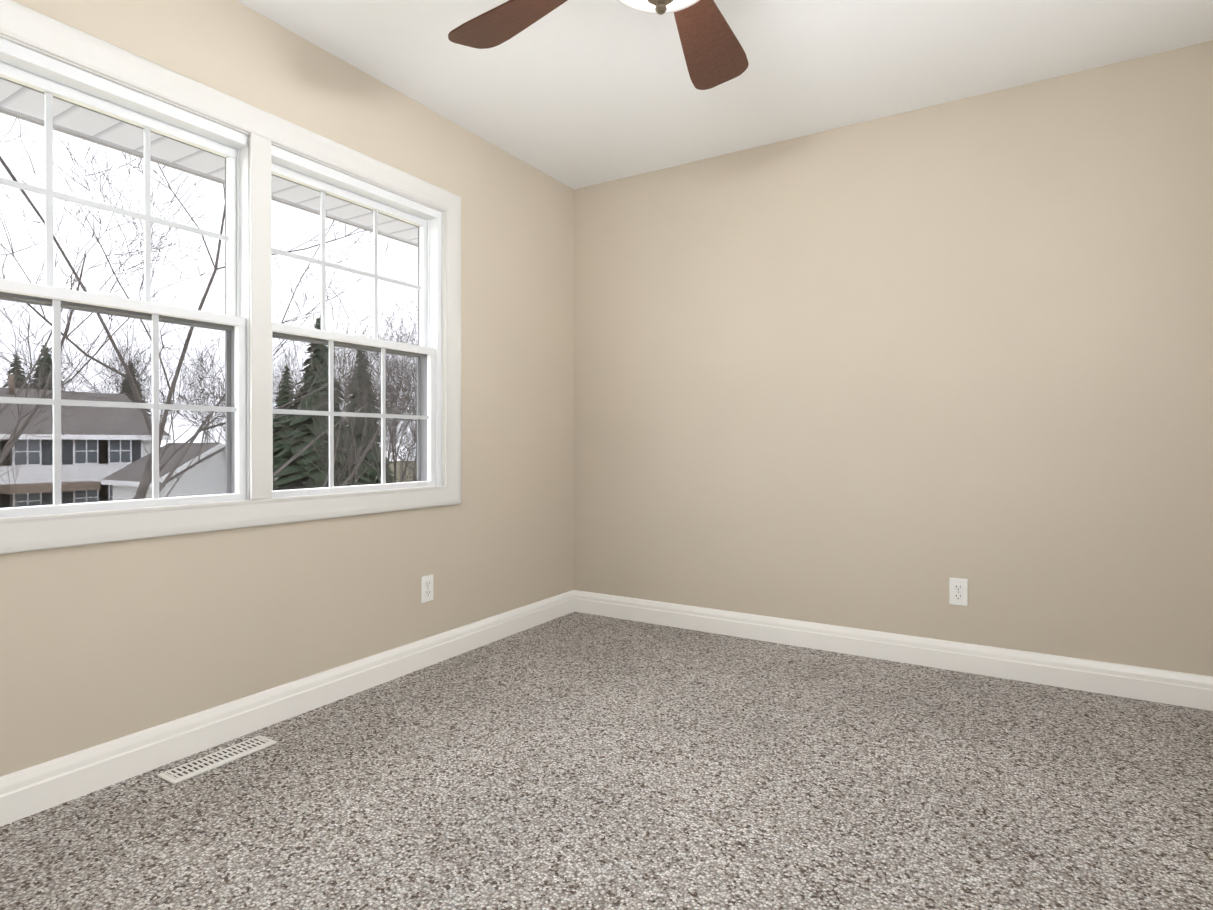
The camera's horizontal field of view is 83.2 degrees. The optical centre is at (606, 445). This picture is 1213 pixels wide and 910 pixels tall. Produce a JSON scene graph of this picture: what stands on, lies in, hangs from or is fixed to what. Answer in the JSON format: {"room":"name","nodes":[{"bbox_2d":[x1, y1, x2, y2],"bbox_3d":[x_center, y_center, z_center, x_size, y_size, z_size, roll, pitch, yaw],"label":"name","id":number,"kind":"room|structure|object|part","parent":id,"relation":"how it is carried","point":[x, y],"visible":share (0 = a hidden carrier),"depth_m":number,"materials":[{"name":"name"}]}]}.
{"room":"empty bedroom","nodes":[
{"label":"empty bedroom","id":0,"kind":"room"},
{"bbox_2d":[0,0,573,776],"bbox_3d":[-1.364,-0.253,2.188,0.150,2.440,4.250,0,0,31],"label":"wall","id":1,"kind":"structure","parent":0,"point":[106,642],"depth_m":2.55,"materials":[{"name":"beige paint"}]},
{"bbox_2d":[0,0,460,553],"bbox_3d":[-1.240,-0.434,2.370,0.168,1.416,1.922,0,0,31],"label":"window unit","id":2,"kind":"structure","parent":1,"relation":"in","point":[124,297],"depth_m":2.21,"materials":[{"name":"white plastic"}]},
{"label":"glass","id":3,"kind":"part","parent":2,"relation":"part of","materials":[{"name":"clear glass"}]},
{"label":"glass","id":4,"kind":"part","parent":2,"relation":"part of","materials":[{"name":"clear glass"}]},
{"bbox_3d":[-1.475,-0.402,2.003,0.123,1.290,0.862,0,0,31],"label":"frame","id":5,"kind":"part","parent":2,"relation":"part of","materials":[{"name":"white plastic"}]},
{"label":"glass","id":6,"kind":"part","parent":2,"relation":"part of","materials":[{"name":"clear glass"}]},
{"label":"glass","id":7,"kind":"part","parent":2,"relation":"part of","materials":[{"name":"clear glass"}]},
{"bbox_3d":[-1.020,-0.405,2.747,0.123,1.290,0.862,0,0,31],"label":"frame","id":8,"kind":"part","parent":2,"relation":"part of","materials":[{"name":"white plastic"}]},
{"bbox_2d":[0,590,575,826],"bbox_3d":[-1.294,0.906,2.149,0.015,0.121,4.250,0,0,31],"label":"baseboard","id":9,"kind":"structure","parent":1,"relation":"attached to","point":[32,790],"depth_m":2.25,"materials":[{"name":"white paint"}]},
{"bbox_2d":[421,574,433,602],"bbox_3d":[-0.782,0.627,2.990,0.008,0.115,0.070,0,0,31],"label":"electrical outlet","id":10,"kind":"object","parent":1,"relation":"attached to","point":[427,590],"visible":1,"depth_m":2.98,"materials":[{"name":"white plastic"}]},
{"bbox_2d":[0,612,1212,909],"bbox_3d":[0.128,1.030,1.279,3.650,0.120,4.550,0,0,31],"label":"floor","id":11,"kind":"structure","parent":0,"point":[574,760],"depth_m":1.87,"materials":[{"name":"carpet"}]},
{"bbox_2d":[157,735,276,783],"bbox_3d":[-1.188,0.960,2.102,0.095,0.011,0.315,0,0,31],"label":"air vent register","id":12,"kind":"object","parent":11,"relation":"on","point":[183,772],"visible":1,"depth_m":2.08,"materials":[{"name":"white metal"}]},
{"bbox_2d":[236,0,1212,189],"bbox_3d":[0.128,-1.530,1.269,3.650,0.120,4.550,0,0,31],"label":"ceiling","id":13,"kind":"structure","parent":0,"point":[574,94],"depth_m":2.63,"materials":[{"name":"white paint"}]},
{"bbox_2d":[448,0,748,89],"bbox_3d":[0.118,-1.258,1.686,1.416,0.428,1.423,0,0,31],"label":"fan","id":14,"kind":"object","parent":13,"relation":"hanging from","point":[714,53],"visible":1,"depth_m":2.04,"materials":[{"name":"brown wood"}]},
{"bbox_3d":[0.132,-1.140,1.650,0.332,0.108,0.332,0,0,31],"label":"lamp shade","id":15,"kind":"part","parent":14,"relation":"part of","materials":[{"name":"white glass"}]},
{"bbox_2d":[573,40,1212,676],"bbox_3d":[1.277,-0.257,3.151,3.650,2.440,0.150,0,0,31],"label":"wall","id":16,"kind":"structure","parent":0,"point":[891,374],"depth_m":2.98,"materials":[{"name":"beige paint"}]},
{"bbox_2d":[576,590,1212,710],"bbox_3d":[1.238,0.903,3.082,3.300,0.121,0.015,0,0,31],"label":"baseboard","id":17,"kind":"structure","parent":16,"relation":"attached to","point":[1128,681],"depth_m":2.97,"materials":[{"name":"white paint"}]},
{"bbox_2d":[949,578,967,605],"bbox_3d":[1.505,0.627,2.921,0.070,0.115,0.008,0,0,31],"label":"electrical outlet","id":18,"kind":"object","parent":16,"relation":"attached to","point":[958,591],"visible":1,"depth_m":2.92,"materials":[{"name":"white plastic"}]}
]}

